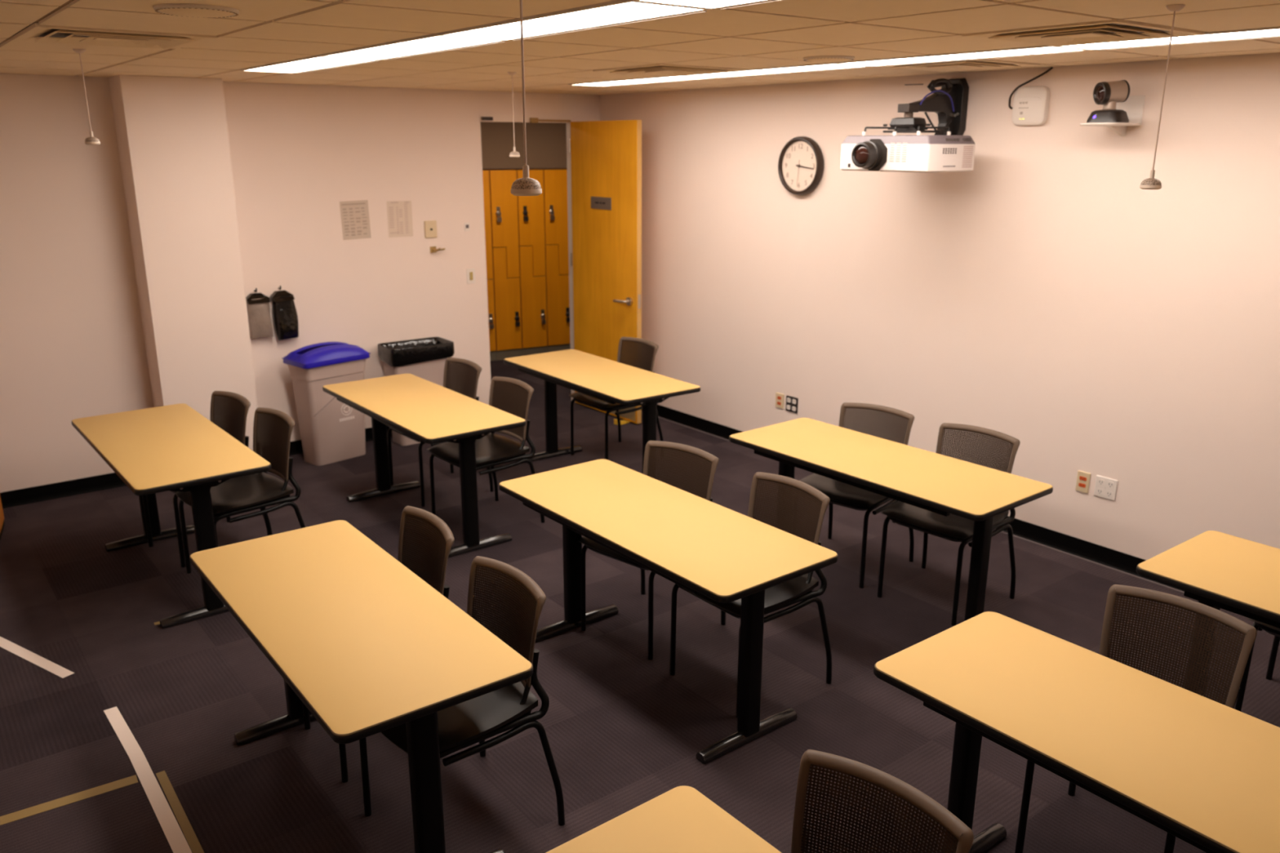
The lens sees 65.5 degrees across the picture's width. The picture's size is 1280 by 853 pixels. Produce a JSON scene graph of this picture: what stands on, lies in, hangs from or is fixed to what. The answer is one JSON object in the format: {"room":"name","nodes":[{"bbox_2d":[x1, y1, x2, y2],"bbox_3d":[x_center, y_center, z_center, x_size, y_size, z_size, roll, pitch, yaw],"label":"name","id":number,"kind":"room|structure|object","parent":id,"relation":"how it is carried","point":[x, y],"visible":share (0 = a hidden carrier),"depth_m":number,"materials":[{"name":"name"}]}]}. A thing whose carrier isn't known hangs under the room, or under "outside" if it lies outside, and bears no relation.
{"room":"classroom","nodes":[
{"label":"classroom","id":0,"kind":"room"},
{"bbox_2d":[108,74,261,450],"bbox_3d":[-2.917,-0.903,6.476,0.583,2.579,0.309,-12,20,-36],"label":"pillar","id":1,"kind":"structure","parent":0,"point":[172,135],"depth_m":6.26,"materials":[{"name":"paint"}]},
{"bbox_2d":[0,73,599,492],"bbox_3d":[-2.984,-0.979,6.650,6.651,2.629,0.070,-12,20,-36],"label":"wall","id":2,"kind":"structure","parent":0,"point":[73,346],"depth_m":6.78,"materials":[{"name":"paint"}]},
{"bbox_2d":[0,425,392,508],"bbox_3d":[-3.331,0.379,6.496,5.470,0.100,0.326,-12,20,-36],"label":"baseboard","id":3,"kind":"structure","parent":2,"relation":"attached to","point":[108,481],"depth_m":6.43,"materials":[{"name":"black plastic"}]},
{"bbox_2d":[245,288,273,338],"bbox_3d":[-2.635,-0.785,6.885,0.168,0.344,0.079,-12,20,-36],"label":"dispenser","id":4,"kind":"object","parent":2,"relation":"hanging from","point":[260,322],"visible":0.95,"depth_m":6.86,"materials":[{"name":"grey plastic"}]},
{"bbox_2d":[269,285,298,340],"bbox_3d":[-2.490,-0.800,6.987,0.165,0.375,0.094,-12,20,-36],"label":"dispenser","id":5,"kind":"object","parent":2,"relation":"hanging from","point":[285,317],"visible":1,"depth_m":6.96,"materials":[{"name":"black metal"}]},
{"bbox_2d":[339,200,371,239],"bbox_3d":[-2.057,-1.494,7.202,0.212,0.272,0.002,-13,21,-36],"label":"notice","id":6,"kind":"object","parent":2,"relation":"attached to","point":[355,220],"visible":1,"depth_m":7.20,"materials":[{"name":"beige paper"}]},
{"bbox_2d":[341,202,367,235],"bbox_3d":[-2.059,-1.496,7.199,0.183,0.229,0.001,-13,21,-36],"label":"print","id":7,"kind":"object","parent":6,"relation":"attached to","point":[353,215],"depth_m":7.20,"materials":[{"name":"beige paper"}]},
{"bbox_2d":[386,200,413,237],"bbox_3d":[-1.784,-1.544,7.408,0.195,0.262,0.002,-11,19,-36],"label":"notice","id":8,"kind":"object","parent":2,"relation":"attached to","point":[399,212],"visible":1,"depth_m":7.41,"materials":[{"name":"beige paper"}]},
{"bbox_2d":[388,201,408,234],"bbox_3d":[-1.787,-1.550,7.403,0.163,0.238,0.001,-11,19,-36],"label":"print","id":9,"kind":"object","parent":8,"relation":"attached to","point":[398,211],"depth_m":7.40,"materials":[{"name":"beige paper"}]},
{"bbox_2d":[424,220,437,238],"bbox_3d":[-1.587,-1.498,7.565,0.096,0.128,0.025,-12,20,-36],"label":"wall plate","id":10,"kind":"object","parent":2,"relation":"attached to","point":[430,226],"visible":1,"depth_m":7.56,"materials":[{"name":"beige plastic"}]},
{"bbox_2d":[430,246,444,253],"bbox_3d":[-1.547,-1.351,7.611,0.099,0.048,0.073,8,18,26],"label":"coat hook","id":11,"kind":"object","parent":2,"relation":"attached to","point":[433,249],"visible":1,"depth_m":7.61,"materials":[{"name":"gold metal"}]},
{"bbox_2d":[464,222,470,231],"bbox_3d":[-1.344,-1.555,7.753,0.044,0.066,0.012,-12,20,-36],"label":"wall sensor","id":12,"kind":"object","parent":2,"relation":"attached to","point":[467,228],"visible":1,"depth_m":7.75,"materials":[{"name":"beige plastic"}]},
{"bbox_2d":[466,268,475,284],"bbox_3d":[-1.334,-1.188,7.866,0.072,0.116,0.012,-12,20,-36],"label":"light switch","id":13,"kind":"object","parent":2,"relation":"attached to","point":[470,272],"visible":1,"depth_m":7.86,"materials":[{"name":"beige plastic"}]},
{"bbox_2d":[479,114,575,402],"bbox_3d":[-0.903,-1.305,8.207,0.849,2.410,0.117,-12,20,-36],"label":"trim","id":14,"kind":"structure","parent":2,"relation":"attached to","point":[482,117],"depth_m":8.16,"materials":[{"name":"beige paint"}]},
{"bbox_2d":[568,120,641,423],"bbox_3d":[-0.283,-1.254,8.090,0.190,2.353,0.912,-12,20,-36],"label":"door","id":15,"kind":"structure","parent":2,"relation":"in","point":[606,156],"depth_m":7.97,"materials":[{"name":"brown wood"}]},
{"bbox_2d":[480,121,567,168],"bbox_3d":[-1.518,-2.003,10.408,4.800,2.550,0.560,-8,18,-27],"label":"wall","id":16,"kind":"structure","parent":0,"point":[546,142],"depth_m":10.04,"materials":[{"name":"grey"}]},
{"bbox_2d":[0,360,1279,852],"bbox_3d":[-0.161,0.653,5.911,9.900,0.100,12.300,-12,20,-36],"label":"floor","id":17,"kind":"structure","parent":0,"point":[623,732],"depth_m":4.17,"materials":[{"name":"carpet"}]},
{"bbox_2d":[0,497,4,540],"bbox_3d":[-3.947,0.296,5.495,0.618,0.805,0.555,-8,18,-26],"label":"chair","id":18,"kind":"object","parent":17,"relation":"on","point":[2,515],"visible":1,"depth_m":5.86,"materials":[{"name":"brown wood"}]},
{"bbox_2d":[0,636,74,678],"bbox_3d":[-3.113,0.951,4.660,1.576,0.001,0.055,10,18,30],"label":"tape","id":19,"kind":"object","parent":17,"relation":"on","point":[35,659],"visible":1,"depth_m":4.39,"materials":[{"name":"beige plastic"}]},
{"bbox_2d":[0,774,137,825],"bbox_3d":[-2.373,1.366,3.202,1.373,0.001,0.053,-10,19,-32],"label":"tape","id":20,"kind":"object","parent":17,"relation":"on","point":[35,810],"visible":1,"depth_m":3.45,"materials":[{"name":"beige plastic"}]},
{"bbox_2d":[103,706,191,852],"bbox_3d":[-1.607,1.321,3.362,0.063,0.001,1.710,-12,20,-36],"label":"tape","id":21,"kind":"object","parent":17,"relation":"on","point":[177,842],"visible":1,"depth_m":3.54,"materials":[{"name":"beige plastic"}]},
{"bbox_2d":[71,403,271,628],"bbox_3d":[-2.425,0.424,5.173,0.596,0.737,1.486,-12,20,-37],"label":"table","id":22,"kind":"object","parent":17,"relation":"on","point":[175,447],"visible":0.88,"depth_m":4.87,"materials":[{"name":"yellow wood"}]},
{"bbox_2d":[155,770,204,852],"bbox_3d":[-1.396,1.376,3.171,0.031,0.001,1.135,-12,20,-35],"label":"tape","id":23,"kind":"object","parent":17,"relation":"on","point":[190,836],"visible":1,"depth_m":3.38,"materials":[{"name":"beige plastic"}]},
{"bbox_2d":[142,391,267,567],"bbox_3d":[-2.452,0.268,5.549,0.527,0.833,0.538,14,21,40],"label":"chair","id":24,"kind":"object","parent":17,"relation":"on","point":[236,406],"visible":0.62,"depth_m":5.60,"materials":[{"name":"black plastic"}]},
{"bbox_2d":[174,407,305,573],"bbox_3d":[-2.079,0.371,5.190,0.538,0.833,0.527,-15,22,-43],"label":"chair","id":25,"kind":"object","parent":17,"relation":"on","point":[244,494],"visible":0.89,"depth_m":5.18,"materials":[{"name":"brown plastic"}]},
{"bbox_2d":[281,342,370,466],"bbox_3d":[-2.210,-0.177,7.115,0.316,0.834,0.521,14,21,40],"label":"recycling bin","id":26,"kind":"object","parent":17,"relation":"on","point":[331,430],"visible":0.98,"depth_m":7.00,"materials":[{"name":"grey plastic"}]},
{"bbox_2d":[189,520,533,852],"bbox_3d":[-0.983,0.936,3.376,0.596,0.737,1.486,-12,20,-36],"label":"table","id":27,"kind":"object","parent":17,"relation":"on","point":[355,637],"visible":1,"depth_m":3.07,"materials":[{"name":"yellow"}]},
{"bbox_2d":[302,506,453,782],"bbox_3d":[-0.983,0.784,3.740,0.538,0.833,0.527,-11,19,-34],"label":"chair","id":28,"kind":"object","parent":17,"relation":"on","point":[428,553],"visible":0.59,"depth_m":3.81,"materials":[{"name":"brown plastic"}]},
{"bbox_2d":[377,336,454,445],"bbox_3d":[-1.686,-0.267,7.585,0.506,0.752,0.303,-11,20,-35],"label":"trash bin","id":29,"kind":"object","parent":17,"relation":"on","point":[424,358],"visible":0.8,"depth_m":7.45,"materials":[{"name":"grey plastic"}]},
{"bbox_2d":[382,357,449,445],"bbox_3d":[-1.685,-0.262,7.586,0.492,0.742,0.288,-11,20,-35],"label":"tub","id":30,"kind":"object","parent":29,"relation":"in","point":[430,369],"depth_m":7.44,"materials":[{"name":"grey plastic"}]},
{"bbox_2d":[322,373,525,557],"bbox_3d":[-1.303,0.210,5.932,0.596,0.737,1.486,-12,20,-36],"label":"table","id":31,"kind":"object","parent":17,"relation":"on","point":[422,410],"visible":0.93,"depth_m":5.63,"materials":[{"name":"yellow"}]},
{"bbox_2d":[386,357,493,506],"bbox_3d":[-1.318,0.015,6.447,0.538,0.833,0.527,-13,21,-39],"label":"chair","id":32,"kind":"object","parent":17,"relation":"on","point":[468,386],"visible":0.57,"depth_m":6.49,"materials":[{"name":"brown plastic"}]},
{"bbox_2d":[359,555,564,826],"bbox_3d":[-0.609,0.920,3.260,0.538,0.833,0.527,-13,20,-38],"label":"chair","id":33,"kind":"object","parent":17,"relation":"on","point":[514,620],"visible":0.67,"depth_m":3.21,"materials":[{"name":"brown plastic"}]},
{"bbox_2d":[426,376,544,523],"bbox_3d":[-0.932,0.167,5.911,0.538,0.833,0.527,-13,21,-39],"label":"chair","id":34,"kind":"object","parent":17,"relation":"on","point":[492,450],"visible":0.72,"depth_m":5.89,"materials":[{"name":"brown plastic"}]},
{"bbox_2d":[482,169,496,360],"bbox_3d":[-1.727,-1.658,10.309,0.288,1.940,0.482,-8,18,-27],"label":"locker","id":35,"kind":"object","parent":17,"relation":"on","point":[485,172],"visible":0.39,"depth_m":10.17,"materials":[{"name":"brown"}]},
{"bbox_2d":[482,168,522,359],"bbox_3d":[-1.470,-1.695,10.438,0.288,1.940,0.482,-8,18,-27],"label":"locker","id":36,"kind":"object","parent":17,"relation":"on","point":[504,204],"visible":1,"depth_m":10.25,"materials":[{"name":"brown wood"}]},
{"bbox_2d":[513,168,547,355],"bbox_3d":[-1.213,-1.731,10.568,0.288,1.940,0.482,-8,18,-27],"label":"locker","id":37,"kind":"object","parent":17,"relation":"on","point":[531,215],"visible":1,"depth_m":10.40,"materials":[{"name":"brown wood"}]},
{"bbox_2d":[530,168,570,352],"bbox_3d":[-0.956,-1.768,10.697,0.288,1.940,0.482,-8,18,-27],"label":"locker","id":38,"kind":"object","parent":17,"relation":"on","point":[555,180],"visible":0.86,"depth_m":10.49,"materials":[{"name":"brown"}]},
{"bbox_2d":[503,349,700,478],"bbox_3d":[-0.290,-0.008,6.704,0.596,0.737,1.486,-11,19,-35],"label":"table","id":39,"kind":"object","parent":17,"relation":"on","point":[605,380],"visible":0.77,"depth_m":6.50,"materials":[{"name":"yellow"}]},
{"bbox_2d":[568,337,663,459],"bbox_3d":[-0.182,-0.188,7.167,0.538,0.833,0.527,-13,20,-38],"label":"chair","id":40,"kind":"object","parent":17,"relation":"on","point":[648,353],"visible":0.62,"depth_m":7.16,"materials":[{"name":"brown plastic"}]},
{"bbox_2d":[613,418,630,425],"bbox_3d":[-0.144,-0.048,8.109,0.137,0.045,0.060,-15,22,-43],"label":"wedge","id":41,"kind":"object","parent":17,"relation":"on","point":[622,422],"visible":0.65,"depth_m":8.08,"materials":[{"name":"orange wood"}]},
{"bbox_2d":[577,440,725,660],"bbox_3d":[0.046,0.542,4.595,0.527,0.833,0.538,14,21,39],"label":"chair","id":42,"kind":"object","parent":17,"relation":"on","point":[711,461],"visible":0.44,"depth_m":4.63,"materials":[{"name":"brown plastic"}]},
{"bbox_2d":[545,785,781,852],"bbox_3d":[0.336,1.406,1.728,0.596,0.737,1.486,-12,20,-37],"label":"table","id":43,"kind":"object","parent":17,"relation":"on","point":[682,819],"visible":1,"depth_m":2.19,"materials":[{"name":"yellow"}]},
{"bbox_2d":[498,458,838,764],"bbox_3d":[0.051,0.715,4.159,0.596,0.737,1.486,-12,20,-37],"label":"table","id":44,"kind":"object","parent":17,"relation":"on","point":[720,553],"visible":0.94,"depth_m":3.86,"materials":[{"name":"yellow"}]},
{"bbox_2d":[670,471,831,717],"bbox_3d":[0.453,0.670,4.146,0.538,0.833,0.527,-12,20,-36],"label":"chair","id":45,"kind":"object","parent":17,"relation":"on","point":[796,590],"visible":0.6,"depth_m":4.12,"materials":[{"name":"brown plastic"}]},
{"bbox_2d":[791,402,914,588],"bbox_3d":[1.133,0.342,5.305,0.527,0.833,0.538,13,20,38],"label":"chair","id":46,"kind":"object","parent":17,"relation":"on","point":[839,493],"visible":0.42,"depth_m":5.29,"materials":[{"name":"brown plastic"}]},
{"bbox_2d":[791,749,973,852],"bbox_3d":[0.380,1.234,2.160,0.527,0.833,0.538,15,22,43],"label":"chair","id":47,"kind":"object","parent":17,"relation":"on","point":[963,835],"visible":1,"depth_m":2.26,"materials":[{"name":"brown plastic"}]},
{"bbox_2d":[728,417,1053,621],"bbox_3d":[1.146,0.509,4.888,0.596,0.737,1.486,-12,20,-37],"label":"table","id":48,"kind":"object","parent":17,"relation":"on","point":[935,482],"visible":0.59,"depth_m":4.59,"materials":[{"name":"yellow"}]},
{"bbox_2d":[877,422,1020,626],"bbox_3d":[1.520,0.455,4.907,0.538,0.833,0.527,-14,21,-41],"label":"chair","id":49,"kind":"object","parent":17,"relation":"on","point":[953,527],"visible":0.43,"depth_m":4.88,"materials":[{"name":"brown plastic"}]},
{"bbox_2d":[873,611,1279,852],"bbox_3d":[1.355,1.159,2.602,0.596,0.737,1.486,-12,20,-36],"label":"table","id":50,"kind":"object","parent":17,"relation":"on","point":[1203,771],"visible":0.98,"depth_m":2.61,"materials":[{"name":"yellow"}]},
{"bbox_2d":[1014,584,1257,852],"bbox_3d":[1.506,0.985,3.042,0.538,0.833,0.527,-14,21,-41],"label":"chair","id":51,"kind":"object","parent":17,"relation":"on","point":[1249,633],"visible":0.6,"depth_m":3.10,"materials":[{"name":"brown plastic"}]},
{"bbox_2d":[1136,530,1279,696],"bbox_3d":[2.457,0.968,3.280,0.596,0.737,1.486,-12,20,-36],"label":"table","id":52,"kind":"object","parent":17,"relation":"on","point":[1217,570],"visible":0.6,"depth_m":3.53,"materials":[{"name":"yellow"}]},
{"bbox_2d":[1234,617,1279,711],"bbox_3d":[2.657,0.771,3.799,0.538,0.833,0.527,-13,20,-38],"label":"chair","id":53,"kind":"object","parent":17,"relation":"on","point":[1260,626],"visible":0.42,"depth_m":3.87,"materials":[{"name":"brown plastic"}]},
{"bbox_2d":[0,0,1279,94],"bbox_3d":[-0.309,-1.265,2.983,6.651,0.030,8.660,-12,20,-36],"label":"ceiling","id":54,"kind":"structure","parent":0,"point":[779,33],"depth_m":3.83,"materials":[{"name":"tile"}]},
{"bbox_2d":[72,48,100,144],"bbox_3d":[-2.391,-1.421,4.299,0.060,0.392,0.060,-12,20,-36],"label":"microphone","id":55,"kind":"object","parent":54,"relation":"hanging from","point":[89,140],"visible":1,"depth_m":4.32,"materials":[{"name":"beige"}]},
{"bbox_2d":[84,137,99,142],"bbox_3d":[-2.391,-1.254,4.346,0.057,0.021,0.057,-12,20,-36],"label":"grille","id":56,"kind":"object","parent":55,"relation":"attached to","point":[89,139],"depth_m":4.33,"materials":[{"name":"white metal"}]},
{"bbox_2d":[12,22,216,48],"bbox_3d":[-2.000,-1.475,3.781,0.592,0.022,0.579,-12,20,-36],"label":"ceiling vent","id":57,"kind":"object","parent":54,"relation":"in","point":[37,33],"visible":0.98,"depth_m":3.73,"materials":[{"name":"grey metal"}]},
{"bbox_2d":[153,3,239,17],"bbox_3d":[-1.323,-1.238,2.975,0.236,0.018,0.236,-12,20,-36],"label":"ceiling speaker","id":58,"kind":"object","parent":54,"relation":"attached to","point":[176,9],"visible":1,"depth_m":2.92,"materials":[{"name":"beige metal"}]},
{"bbox_2d":[159,8,234,17],"bbox_3d":[-1.323,-1.234,2.976,0.208,0.010,0.208,-12,20,-36],"label":"grille","id":59,"kind":"object","parent":58,"relation":"attached to","point":[193,12],"depth_m":2.94,"materials":[{"name":"metal"}]},
{"bbox_2d":[240,54,379,73],"bbox_3d":[-1.701,-1.846,5.074,0.306,0.021,1.170,-12,20,-36],"label":"recessed light","id":60,"kind":"object","parent":54,"relation":"in","point":[313,63],"visible":0.74,"depth_m":5.04,"materials":[{"name":"white plastic"}]},
{"bbox_2d":[248,57,368,71],"bbox_3d":[-1.705,-1.846,5.071,0.268,0.007,1.142,-12,20,-36],"label":"diffuser","id":61,"kind":"object","parent":60,"relation":"attached to","point":[304,64],"depth_m":5.04,"materials":[{"name":"beige plastic"}]},
{"bbox_2d":[319,32,506,60],"bbox_3d":[-0.982,-1.592,4.182,0.306,0.021,1.170,-12,20,-36],"label":"recessed light","id":62,"kind":"object","parent":54,"relation":"in","point":[428,43],"visible":0.71,"depth_m":4.13,"materials":[{"name":"white plastic"}]},
{"bbox_2d":[507,71,519,157],"bbox_3d":[-0.717,-1.764,5.639,0.060,0.460,0.060,-12,20,-36],"label":"microphone","id":63,"kind":"object","parent":54,"relation":"hanging from","point":[514,153],"visible":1,"depth_m":5.67,"materials":[{"name":"beige"}]},
{"bbox_2d":[509,151,519,155],"bbox_3d":[-0.717,-1.564,5.696,0.057,0.021,0.057,-12,20,-36],"label":"grille","id":64,"kind":"object","parent":63,"relation":"attached to","point":[514,153],"depth_m":5.68,"materials":[{"name":"white metal"}]},
{"bbox_2d":[511,0,542,195],"bbox_3d":[-0.218,-0.676,1.848,0.060,0.481,0.060,-12,20,-36],"label":"microphone","id":65,"kind":"object","parent":54,"relation":"hanging from","point":[526,185],"visible":1,"depth_m":1.89,"materials":[{"name":"beige"}]},
{"bbox_2d":[511,177,541,189],"bbox_3d":[-0.218,-0.466,1.907,0.057,0.021,0.057,-12,20,-36],"label":"grille","id":66,"kind":"object","parent":65,"relation":"attached to","point":[522,183],"depth_m":1.89,"materials":[{"name":"white metal"}]},
{"bbox_2d":[437,0,711,40],"bbox_3d":[-0.263,-1.338,3.290,0.306,0.021,1.170,-12,20,-36],"label":"recessed light","id":67,"kind":"object","parent":54,"relation":"in","point":[615,12],"visible":0.75,"depth_m":3.23,"materials":[{"name":"white plastic"}]},
{"bbox_2d":[568,75,713,86],"bbox_3d":[-0.012,-2.202,6.335,0.281,0.021,1.170,-12,20,-36],"label":"recessed light","id":68,"kind":"object","parent":54,"relation":"in","point":[661,78],"visible":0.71,"depth_m":6.32,"materials":[{"name":"white plastic"}]},
{"bbox_2d":[592,62,749,75],"bbox_3d":[0.166,-1.931,5.397,0.622,0.022,0.579,-12,20,-36],"label":"ceiling vent","id":69,"kind":"object","parent":54,"relation":"in","point":[664,69],"visible":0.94,"depth_m":5.32,"materials":[{"name":"grey metal"}]},
{"bbox_2d":[631,0,782,9],"bbox_3d":[0.457,-1.083,2.397,0.306,0.021,1.170,-12,20,-36],"label":"recessed light","id":70,"kind":"object","parent":54,"relation":"in","point":[706,4],"visible":1,"depth_m":2.81,"materials":[{"name":"white plastic"}]},
{"bbox_2d":[654,0,751,6],"bbox_3d":[0.453,-1.084,2.394,0.268,0.007,1.142,-12,20,-36],"label":"diffuser","id":71,"kind":"object","parent":70,"relation":"attached to","point":[676,2],"depth_m":2.82,"materials":[{"name":"beige plastic"}]},
{"bbox_2d":[687,62,867,78],"bbox_3d":[0.707,-1.948,5.442,0.281,0.021,1.170,-12,20,-36],"label":"recessed light","id":72,"kind":"object","parent":54,"relation":"in","point":[823,66],"visible":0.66,"depth_m":5.38,"materials":[{"name":"white plastic"}]},
{"bbox_2d":[693,64,854,76],"bbox_3d":[0.703,-1.948,5.439,0.243,0.007,1.142,-12,20,-36],"label":"diffuser","id":73,"kind":"object","parent":72,"relation":"attached to","point":[802,68],"depth_m":5.38,"materials":[{"name":"beige plastic"}]},
{"bbox_2d":[803,55,854,62],"bbox_3d":[0.875,-1.703,4.621,0.236,0.018,0.236,-12,20,-36],"label":"ceiling speaker","id":74,"kind":"object","parent":54,"relation":"attached to","point":[815,58],"visible":1,"depth_m":4.55,"materials":[{"name":"beige metal"}]},
{"bbox_2d":[806,57,850,62],"bbox_3d":[0.875,-1.699,4.622,0.208,0.010,0.208,-12,20,-36],"label":"grille","id":75,"kind":"object","parent":74,"relation":"attached to","point":[814,60],"depth_m":4.57,"materials":[{"name":"metal"}]},
{"bbox_2d":[872,58,1039,71],"bbox_3d":[1.591,-1.825,5.031,0.597,0.022,0.579,-12,20,-36],"label":"ceiling vent","id":76,"kind":"object","parent":54,"relation":"in","point":[981,64],"visible":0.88,"depth_m":4.98,"materials":[{"name":"grey metal"}]},
{"bbox_2d":[834,44,1088,66],"bbox_3d":[1.427,-1.694,4.550,0.281,0.021,1.170,-12,20,-36],"label":"recessed light","id":77,"kind":"object","parent":54,"relation":"in","point":[1035,50],"visible":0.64,"depth_m":4.51,"materials":[{"name":"white plastic"}]},
{"bbox_2d":[962,17,1204,46],"bbox_3d":[1.605,-1.423,3.612,0.622,0.022,0.579,-12,20,-36],"label":"ceiling vent","id":78,"kind":"object","parent":54,"relation":"in","point":[1115,29],"visible":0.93,"depth_m":3.55,"materials":[{"name":"grey metal"}]},
{"bbox_2d":[1139,4,1185,189],"bbox_3d":[1.544,-0.967,2.943,0.060,0.516,0.060,-12,20,-36],"label":"microphone","id":79,"kind":"object","parent":54,"relation":"hanging from","point":[1151,183],"visible":1,"depth_m":2.97,"materials":[{"name":"beige"}]},
{"bbox_2d":[1140,177,1161,185],"bbox_3d":[1.544,-0.740,3.007,0.057,0.021,0.057,-12,20,-36],"label":"grille","id":80,"kind":"object","parent":79,"relation":"attached to","point":[1149,181],"depth_m":2.99,"materials":[{"name":"white metal"}]},
{"bbox_2d":[1055,26,1279,50],"bbox_3d":[2.146,-1.439,3.658,0.281,0.021,1.170,-12,20,-36],"label":"recessed light","id":81,"kind":"object","parent":54,"relation":"in","point":[1267,32],"visible":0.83,"depth_m":3.78,"materials":[{"name":"white plastic"}]},
{"bbox_2d":[782,140,816,191],"bbox_3d":[1.064,-1.729,6.608,0.010,0.324,0.324,-12,20,-36],"label":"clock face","id":82,"kind":"object","parent":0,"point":[798,157],"depth_m":6.60,"materials":[{"name":"beige"}]},
{"bbox_2d":[600,52,1279,559],"bbox_3d":[2.321,-0.609,5.368,0.100,2.629,8.780,-12,20,-36],"label":"wall","id":83,"kind":"structure","parent":0,"point":[1077,313],"depth_m":5.52,"materials":[{"name":"paint"}]},
{"bbox_2d":[775,392,784,408],"bbox_3d":[1.003,-0.186,7.160,0.009,0.108,0.080,-12,20,-36],"label":"wall outlet","id":84,"kind":"object","parent":83,"relation":"attached to","point":[780,397],"visible":1,"depth_m":7.15,"materials":[{"name":"beige plastic"}]},
{"bbox_2d":[785,395,798,413],"bbox_3d":[1.076,-0.157,7.070,0.009,0.112,0.112,-12,20,-36],"label":"wall outlet","id":85,"kind":"object","parent":83,"relation":"attached to","point":[792,402],"visible":1,"depth_m":7.06,"materials":[{"name":"black"}]},
{"bbox_2d":[777,136,823,195],"bbox_3d":[1.062,-1.728,6.607,0.054,0.380,0.380,-12,20,-36],"label":"wall clock","id":86,"kind":"object","parent":83,"relation":"attached to","point":[801,160],"visible":1,"depth_m":6.59,"materials":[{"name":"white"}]},
{"bbox_2d":[641,404,1184,593],"bbox_3d":[2.310,0.630,5.633,0.016,0.100,8.659,-12,20,-36],"label":"baseboard","id":87,"kind":"structure","parent":83,"relation":"attached to","point":[1110,557],"depth_m":5.62,"materials":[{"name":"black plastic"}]},
{"bbox_2d":[864,77,968,135],"bbox_3d":[1.567,-1.762,5.491,0.558,0.319,0.361,-12,20,-36],"label":"mount","id":88,"kind":"object","parent":83,"relation":"attached to","point":[950,102],"visible":0.96,"depth_m":5.50,"materials":[{"name":"black metal"}]},
{"bbox_2d":[840,131,975,172],"bbox_3d":[1.430,-1.504,5.443,0.500,0.208,0.596,-12,20,-36],"label":"projector","id":89,"kind":"object","parent":88,"relation":"hanging from","point":[918,153],"visible":1,"depth_m":5.29,"materials":[{"name":"white plastic"}]},
{"bbox_2d":[889,142,906,161],"bbox_3d":[1.367,-1.452,5.270,0.001,0.098,0.108,-12,20,-36],"label":"vent","id":90,"kind":"object","parent":89,"relation":"attached to","point":[898,151],"depth_m":5.27,"materials":[{"name":"white plastic"}]},
{"bbox_2d":[942,147,956,153],"bbox_3d":[1.626,-1.447,5.226,0.118,0.028,0.001,-12,20,-36],"label":"vent","id":91,"kind":"object","parent":89,"relation":"attached to","point":[945,150],"depth_m":5.23,"materials":[{"name":"grey plastic"}]},
{"bbox_2d":[945,137,971,141],"bbox_3d":[1.685,-1.512,5.269,0.218,0.026,0.006,-12,20,-36],"label":"vent","id":92,"kind":"object","parent":89,"relation":"attached to","point":[946,139],"depth_m":5.26,"materials":[{"name":"grey plastic"}]},
{"bbox_2d":[961,146,973,167],"bbox_3d":[1.754,-1.444,5.331,0.085,0.110,0.001,-12,20,-36],"label":"grille","id":93,"kind":"object","parent":89,"relation":"attached to","point":[966,151],"depth_m":5.33,"materials":[{"name":"white plastic"}]},
{"bbox_2d":[1008,66,1053,125],"bbox_3d":[2.056,-1.746,5.270,0.054,0.291,0.221,-12,20,-36],"label":"wireless access point","id":94,"kind":"object","parent":83,"relation":"attached to","point":[1030,104],"visible":1,"depth_m":5.25,"materials":[{"name":"beige plastic"}]},
{"bbox_2d":[1075,470,1090,493],"bbox_3d":[2.408,0.302,5.415,0.009,0.115,0.072,-12,20,-36],"label":"wall outlet","id":95,"kind":"object","parent":83,"relation":"attached to","point":[1082,484],"visible":1,"depth_m":5.41,"materials":[{"name":"beige plastic"}]},
{"bbox_2d":[1093,475,1117,500],"bbox_3d":[2.486,0.328,5.318,0.009,0.114,0.116,-12,20,-36],"label":"wall outlet","id":96,"kind":"object","parent":83,"relation":"attached to","point":[1104,487],"visible":1,"depth_m":5.31,"materials":[{"name":"beige plastic"}]},
{"bbox_2d":[1106,481,1114,488],"bbox_3d":[2.499,0.309,5.289,0.002,0.032,0.034,-12,20,-36],"label":"receptacle","id":97,"kind":"object","parent":96,"relation":"attached to","point":[1109,484],"depth_m":5.29,"materials":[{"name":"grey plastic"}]},
{"bbox_2d":[1080,95,1145,136],"bbox_3d":[2.287,-1.510,4.835,0.282,0.190,0.195,-12,20,-36],"label":"wall shelf","id":98,"kind":"object","parent":83,"relation":"attached to","point":[1133,105],"visible":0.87,"depth_m":4.87,"materials":[{"name":"beige plastic"}]},
{"bbox_2d":[1086,80,1129,122],"bbox_3d":[2.264,-1.566,4.795,0.160,0.198,0.172,-12,20,-36],"label":"video camera","id":99,"kind":"object","parent":98,"relation":"on","point":[1108,94],"visible":0.99,"depth_m":4.75,"materials":[{"name":"black plastic"}]},
{"bbox_2d":[1080,122,1140,125],"bbox_3d":[2.287,-1.470,4.845,0.280,0.012,0.195,-12,20,-36],"label":"tray","id":100,"kind":"object","parent":98,"relation":"on","point":[1084,123],"depth_m":4.77,"materials":[{"name":"beige plastic"}]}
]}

